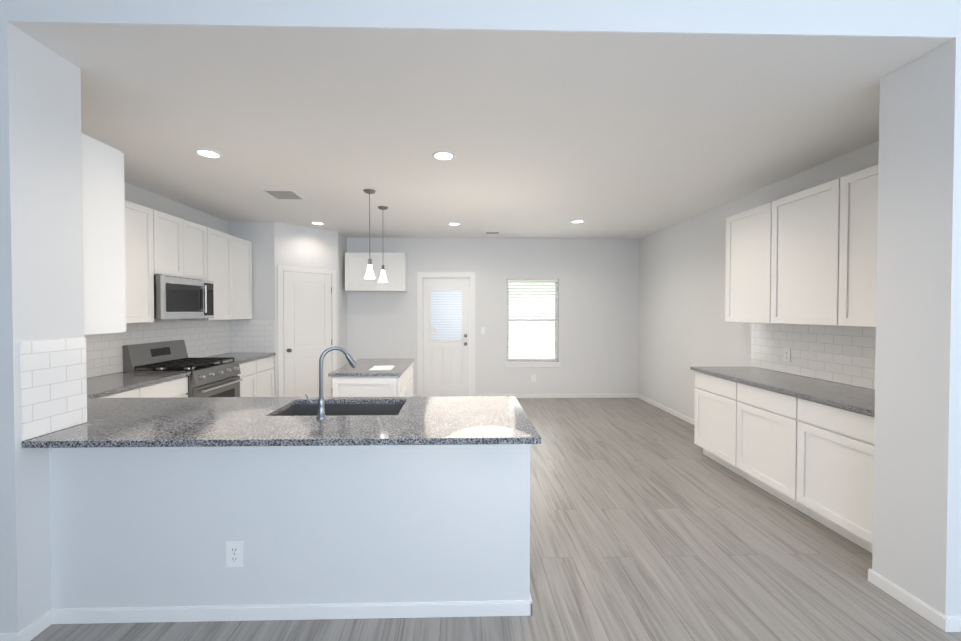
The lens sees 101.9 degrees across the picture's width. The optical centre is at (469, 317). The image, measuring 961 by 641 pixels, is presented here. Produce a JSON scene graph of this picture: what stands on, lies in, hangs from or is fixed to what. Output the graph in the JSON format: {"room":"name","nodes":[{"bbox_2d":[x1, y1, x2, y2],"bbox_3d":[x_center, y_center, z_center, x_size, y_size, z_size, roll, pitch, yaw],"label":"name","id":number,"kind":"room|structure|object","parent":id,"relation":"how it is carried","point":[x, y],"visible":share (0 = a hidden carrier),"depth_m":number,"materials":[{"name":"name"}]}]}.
{"room":"kitchen","nodes":[
{"label":"kitchen","id":0,"kind":"room"},
{"bbox_2d":[22,396,540,450],"bbox_3d":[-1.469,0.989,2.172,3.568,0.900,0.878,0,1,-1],"label":"countertop","id":1,"kind":"structure","parent":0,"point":[202,423],"depth_m":1.96,"materials":[{"name":"grey stone"}]},
{"bbox_2d":[305,346,356,419],"bbox_3d":[-0.752,0.348,2.117,0.256,0.382,0.123,0,1,-1],"label":"faucet","id":2,"kind":"object","parent":1,"relation":"on","point":[320,403],"visible":1,"depth_m":2.07,"materials":[{"name":"silver metal"}]},
{"bbox_2d":[80,68,879,238],"bbox_3d":[-0.191,-1.353,4.349,6.470,0.100,4.650,0,1,-1],"label":"ceiling","id":3,"kind":"structure","parent":0,"point":[613,157],"depth_m":2.86,"materials":[{"name":"white paint"}]},
{"bbox_2d":[194,148,222,158],"bbox_3d":[-2.046,-1.280,3.053,0.190,0.007,0.190,0,1,-1],"label":"recessed light","id":4,"kind":"object","parent":3,"relation":"in","point":[208,153],"visible":1,"depth_m":3.04,"materials":[{"name":"white plastic"}]},
{"bbox_2d":[262,190,305,199],"bbox_3d":[-1.961,-1.295,4.125,0.320,0.008,0.320,0,1,-1],"label":"ceiling vent","id":5,"kind":"object","parent":3,"relation":"in","point":[286,194],"visible":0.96,"depth_m":4.09,"materials":[{"name":"white metal"}]},
{"bbox_2d":[310,222,324,224],"bbox_3d":[-2.131,-1.316,5.461,0.190,0.007,0.190,0,1,-1],"label":"recessed light","id":6,"kind":"object","parent":3,"relation":"in","point":[318,223],"visible":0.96,"depth_m":5.47,"materials":[{"name":"white plastic"}]},
{"bbox_2d":[363,189,375,278],"bbox_3d":[-1.028,-0.847,4.003,0.124,0.898,0.124,0,1,-1],"label":"pendant light","id":7,"kind":"object","parent":3,"relation":"hanging from","point":[369,274],"visible":1,"depth_m":3.99,"materials":[{"name":"white glass"}]},
{"bbox_2d":[378,206,387,282],"bbox_3d":[-1.032,-0.862,4.633,0.124,0.888,0.124,0,1,-1],"label":"pendant light","id":8,"kind":"object","parent":3,"relation":"hanging from","point":[383,279],"visible":1,"depth_m":4.61,"materials":[{"name":"white glass"}]},
{"bbox_2d":[432,151,455,160],"bbox_3d":[-0.207,-1.280,3.095,0.190,0.007,0.190,0,1,-1],"label":"recessed light","id":9,"kind":"object","parent":3,"relation":"in","point":[443,155],"visible":1,"depth_m":3.08,"materials":[{"name":"white plastic"}]},
{"bbox_2d":[448,222,460,225],"bbox_3d":[-0.222,-1.316,5.505,0.190,0.007,0.190,0,1,-1],"label":"recessed light","id":10,"kind":"object","parent":3,"relation":"in","point":[453,223],"visible":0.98,"depth_m":5.50,"materials":[{"name":"white plastic"}]},
{"bbox_2d":[484,231,500,233],"bbox_3d":[0.354,-1.325,6.108,0.240,0.008,0.160,0,1,-1],"label":"ceiling vent","id":11,"kind":"object","parent":3,"relation":"in","point":[492,232],"visible":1,"depth_m":6.07,"materials":[{"name":"white metal"}]},
{"bbox_2d":[571,220,584,222],"bbox_3d":[1.482,-1.314,5.353,0.190,0.007,0.190,0,1,-1],"label":"recessed light","id":12,"kind":"object","parent":3,"relation":"in","point":[577,221],"visible":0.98,"depth_m":5.35,"materials":[{"name":"white plastic"}]},
{"bbox_2d":[0,0,960,632],"bbox_3d":[0.055,-0.079,1.698,9.440,3.050,10.000,0,1,-1],"label":"wall","id":13,"kind":"structure","parent":0,"point":[644,316],"depth_m":1.87,"materials":[{"name":"white paint"}]},
{"bbox_2d":[0,625,31,640],"bbox_3d":[-3.253,1.412,1.669,2.582,0.070,0.012,0,1,-1],"label":"baseboard","id":14,"kind":"structure","parent":13,"relation":"attached to","point":[25,634],"depth_m":1.70,"materials":[{"name":"white wood"}]},
{"bbox_2d":[81,133,125,334],"bbox_3d":[-2.458,-0.430,2.122,0.923,1.040,0.268,0,1,-1],"label":"upper cabinet","id":15,"kind":"object","parent":13,"relation":"attached to","point":[103,206],"visible":0.42,"depth_m":2.12,"materials":[{"name":"white wood"}]},
{"bbox_2d":[125,200,160,322],"bbox_3d":[-3.120,-0.479,3.451,0.328,1.062,0.522,0,1,-1],"label":"upper cabinet","id":16,"kind":"object","parent":13,"relation":"attached to","point":[158,242],"depth_m":3.52,"materials":[{"name":"white wood"}]},
{"bbox_2d":[161,212,188,277],"bbox_3d":[-3.129,-0.712,3.871,0.328,0.608,0.444,0,1,-1],"label":"upper cabinet","id":17,"kind":"object","parent":13,"relation":"attached to","point":[174,230],"depth_m":3.93,"materials":[{"name":"white wood"}]},
{"bbox_2d":[154,275,213,318],"bbox_3d":[-3.076,-0.196,4.044,0.442,0.418,0.760,0,1,-1],"label":"over-the-range microwave","id":18,"kind":"object","parent":17,"relation":"attached to","point":[175,297],"visible":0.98,"depth_m":3.92,"materials":[{"name":"silver metal"}]},
{"bbox_2d":[189,221,208,279],"bbox_3d":[-3.137,-0.717,4.198,0.328,0.608,0.444,0,1,-1],"label":"upper cabinet","id":19,"kind":"object","parent":13,"relation":"attached to","point":[198,234],"depth_m":4.29,"materials":[{"name":"white wood"}]},
{"bbox_2d":[179,228,236,320],"bbox_3d":[-3.147,-0.497,4.659,0.328,1.062,0.593,0,1,-1],"label":"upper cabinet","id":20,"kind":"object","parent":13,"relation":"attached to","point":[222,246],"depth_m":4.74,"materials":[{"name":"white wood"}]},
{"bbox_2d":[226,541,243,566],"bbox_3d":[-1.119,1.126,1.854,0.080,0.125,0.006,0,1,-1],"label":"outlet","id":21,"kind":"object","parent":13,"relation":"attached to","point":[234,554],"visible":1,"depth_m":1.85,"materials":[{"name":"white plastic"}]},
{"bbox_2d":[237,237,251,318],"bbox_3d":[-3.157,-0.504,5.103,0.328,1.062,0.529,0,1,-1],"label":"upper cabinet","id":22,"kind":"object","parent":13,"relation":"attached to","point":[244,247],"depth_m":5.20,"materials":[{"name":"white wood"}]},
{"bbox_2d":[36,595,532,635],"bbox_3d":[-0.837,1.409,1.868,2.282,0.070,0.060,0,1,-1],"label":"baseboard","id":23,"kind":"structure","parent":13,"relation":"attached to","point":[205,613],"depth_m":1.86,"materials":[{"name":"white wood"}]},
{"bbox_2d":[277,265,336,396],"bbox_3d":[-2.368,0.330,5.731,0.014,2.112,0.864,1,1,44],"label":"door frame","id":24,"kind":"structure","parent":13,"relation":"attached to","point":[280,269],"depth_m":5.47,"materials":[{"name":"white wood"}]},
{"bbox_2d":[283,272,331,396],"bbox_3d":[-2.365,0.365,5.730,0.513,2.018,0.519,0,1,-1],"label":"pantry door","id":25,"kind":"structure","parent":13,"relation":"in","point":[307,321],"depth_m":5.71,"materials":[{"name":"white wood"}]},
{"bbox_2d":[345,253,407,291],"bbox_3d":[-1.514,-0.729,6.368,0.955,0.610,0.328,0,1,-1],"label":"upper cabinet","id":26,"kind":"object","parent":13,"relation":"attached to","point":[394,264],"visible":0.98,"depth_m":6.21,"materials":[{"name":"white wood"}]},
{"bbox_2d":[423,278,468,396],"bbox_3d":[-0.396,0.350,6.596,0.780,2.023,0.108,0,1,-1],"label":"back door","id":27,"kind":"structure","parent":13,"relation":"in","point":[446,345],"depth_m":6.61,"materials":[{"name":"painted wood"},{"name":"glass"}]},
{"bbox_2d":[417,272,560,396],"bbox_3d":[0.331,0.305,6.637,2.435,2.135,0.150,0,1,-1],"label":"door frame","id":28,"kind":"structure","parent":13,"relation":"attached to","point":[422,275],"depth_m":6.56,"materials":[{"name":"white wood"}]},
{"bbox_2d":[507,282,557,359],"bbox_3d":[1.067,0.054,6.697,0.876,1.401,0.045,0,1,-1],"label":"window","id":29,"kind":"structure","parent":13,"relation":"in","point":[555,328],"depth_m":6.69,"materials":[{"name":"white glass"}]},
{"bbox_2d":[507,279,557,360],"bbox_3d":[1.068,0.053,6.640,0.860,1.393,0.054,0,1,-1],"label":"window blinds","id":30,"kind":"object","parent":29,"relation":"attached to","point":[532,280],"visible":1,"depth_m":6.63,"materials":[{"name":"white plastic"}]},
{"bbox_2d":[531,375,535,381],"bbox_3d":[1.084,1.033,6.615,0.075,0.120,0.006,0,1,-1],"label":"outlet","id":31,"kind":"object","parent":13,"relation":"attached to","point":[533,378],"visible":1,"depth_m":6.61,"materials":[{"name":"white plastic"}]},
{"bbox_2d":[476,393,635,397],"bbox_3d":[1.489,1.338,6.628,2.770,0.070,0.012,0,1,-1],"label":"baseboard","id":32,"kind":"structure","parent":13,"relation":"attached to","point":[633,395],"depth_m":6.63,"materials":[{"name":"white wood"}]},
{"bbox_2d":[636,393,694,424],"bbox_3d":[2.897,1.357,5.350,0.012,0.070,2.568,0,1,-1],"label":"baseboard","id":33,"kind":"structure","parent":13,"relation":"attached to","point":[673,412],"depth_m":5.69,"materials":[{"name":"white wood"}]},
{"bbox_2d":[725,206,760,322],"bbox_3d":[2.775,-0.479,3.654,0.328,1.056,0.642,0,1,-1],"label":"upper cabinet","id":34,"kind":"object","parent":13,"relation":"attached to","point":[743,230],"depth_m":3.72,"materials":[{"name":"white wood"}]},
{"bbox_2d":[783,348,790,361],"bbox_3d":[2.930,0.348,3.601,0.006,0.120,0.075,0,1,-1],"label":"outlet","id":35,"kind":"object","parent":13,"relation":"attached to","point":[787,355],"visible":1,"depth_m":3.59,"materials":[{"name":"white plastic"}]},
{"bbox_2d":[761,182,828,324],"bbox_3d":[2.788,-0.471,3.090,0.328,1.056,0.734,0,1,-1],"label":"upper cabinet","id":36,"kind":"object","parent":13,"relation":"attached to","point":[807,257],"depth_m":3.16,"materials":[{"name":"white wood"}]},
{"bbox_2d":[825,165,877,326],"bbox_3d":[2.801,-0.462,2.511,0.328,1.056,0.672,0,1,-1],"label":"upper cabinet","id":37,"kind":"object","parent":13,"relation":"attached to","point":[851,214],"depth_m":2.69,"materials":[{"name":"white wood"}]},
{"bbox_2d":[868,569,939,627],"bbox_3d":[2.185,1.408,1.967,0.014,0.070,0.300,0,1,-1],"label":"baseboard","id":38,"kind":"structure","parent":13,"relation":"attached to","point":[912,602],"depth_m":1.95,"materials":[{"name":"white wood"}]},
{"bbox_2d":[940,612,960,631],"bbox_3d":[3.418,1.410,1.821,2.472,0.070,0.012,0,1,-1],"label":"baseboard","id":39,"kind":"structure","parent":13,"relation":"attached to","point":[948,623],"depth_m":1.79,"materials":[{"name":"white wood"}]},
{"bbox_2d":[31,398,960,640],"bbox_3d":[0.055,1.476,1.721,9.600,0.060,10.160,0,1,-1],"label":"floor","id":40,"kind":"structure","parent":0,"point":[649,522],"depth_m":2.26,"materials":[{"name":"grey wood"}]},
{"bbox_2d":[91,385,150,397],"bbox_3d":[-2.962,0.995,2.888,0.618,0.868,0.616,0,1,-1],"label":"base cabinet","id":41,"kind":"object","parent":40,"relation":"on","point":[127,393],"depth_m":3.06,"materials":[{"name":"white wood"}]},
{"bbox_2d":[147,377,187,397],"bbox_3d":[-2.973,0.987,3.386,0.618,0.868,0.615,0,1,-1],"label":"base cabinet","id":42,"kind":"object","parent":40,"relation":"on","point":[179,387],"depth_m":3.47,"materials":[{"name":"white wood"}]},
{"bbox_2d":[87,373,190,397],"bbox_3d":[-2.955,0.540,3.130,0.643,0.030,1.113,0,1,-1],"label":"countertop","id":43,"kind":"structure","parent":42,"relation":"on","point":[115,382],"depth_m":3.23,"materials":[{"name":"grey stone"}]},
{"bbox_2d":[123,340,242,396],"bbox_3d":[-2.923,0.836,4.075,0.729,1.150,0.754,0,1,-1],"label":"gas range","id":44,"kind":"object","parent":40,"relation":"on","point":[214,377],"visible":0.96,"depth_m":3.96,"materials":[{"name":"silver metal"}]},
{"bbox_2d":[179,361,258,396],"bbox_3d":[-3.003,0.967,4.721,0.618,0.868,0.527,0,1,-1],"label":"base cabinet","id":45,"kind":"object","parent":40,"relation":"on","point":[256,375],"depth_m":4.79,"materials":[{"name":"white wood"}]},
{"bbox_2d":[203,353,274,364],"bbox_3d":[-2.996,0.513,4.920,0.643,0.030,0.937,0,1,-1],"label":"countertop","id":46,"kind":"structure","parent":45,"relation":"on","point":[240,357],"depth_m":5.00,"materials":[{"name":"grey stone"}]},
{"bbox_2d":[259,357,273,396],"bbox_3d":[-3.013,0.961,5.131,0.618,0.868,0.527,0,1,-1],"label":"base cabinet","id":47,"kind":"object","parent":40,"relation":"on","point":[266,364],"depth_m":5.21,"materials":[{"name":"white wood"}]},
{"bbox_2d":[328,359,413,396],"bbox_3d":[-0.991,0.960,4.171,0.660,0.900,1.120,0,1,-1],"label":"kitchen island","id":48,"kind":"object","parent":40,"relation":"on","point":[360,379],"visible":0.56,"depth_m":3.63,"materials":[{"name":"white wood"}]},
{"bbox_2d":[369,365,394,369],"bbox_3d":[-0.876,0.508,3.934,0.231,0.007,0.296,0,1,-1],"label":"paper","id":49,"kind":"object","parent":48,"relation":"on","point":[389,367],"visible":0.95,"depth_m":3.93,"materials":[{"name":"white paper"}]},
{"bbox_2d":[694,371,729,466],"bbox_3d":[2.630,0.983,3.687,0.618,0.868,0.672,0,1,-1],"label":"base cabinet","id":50,"kind":"object","parent":40,"relation":"on","point":[712,394],"depth_m":3.74,"materials":[{"name":"white wood"}]},
{"bbox_2d":[726,379,785,501],"bbox_3d":[2.643,0.991,3.109,0.618,0.868,0.735,0,1,-1],"label":"base cabinet","id":51,"kind":"object","parent":40,"relation":"on","point":[757,415],"depth_m":3.16,"materials":[{"name":"white wood"}]},
{"bbox_2d":[786,395,873,552],"bbox_3d":[2.657,1.000,2.530,0.618,0.868,0.673,0,1,-1],"label":"base cabinet","id":52,"kind":"object","parent":40,"relation":"on","point":[804,444],"depth_m":2.54,"materials":[{"name":"white wood"}]},
{"bbox_2d":[690,367,874,417],"bbox_3d":[2.628,0.541,3.094,0.648,0.030,1.896,0,1,-1],"label":"countertop","id":53,"kind":"structure","parent":52,"relation":"on","point":[848,397],"depth_m":2.97,"materials":[{"name":"grey stone"}]},
{"label":"outside","id":54,"kind":"structure","parent":0,"visible":0},
{"bbox_2d":[469,278,554,395],"bbox_3d":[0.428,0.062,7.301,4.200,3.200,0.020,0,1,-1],"label":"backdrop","id":55,"kind":"structure","parent":54,"point":[534,335],"depth_m":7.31,"materials":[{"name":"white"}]}
]}

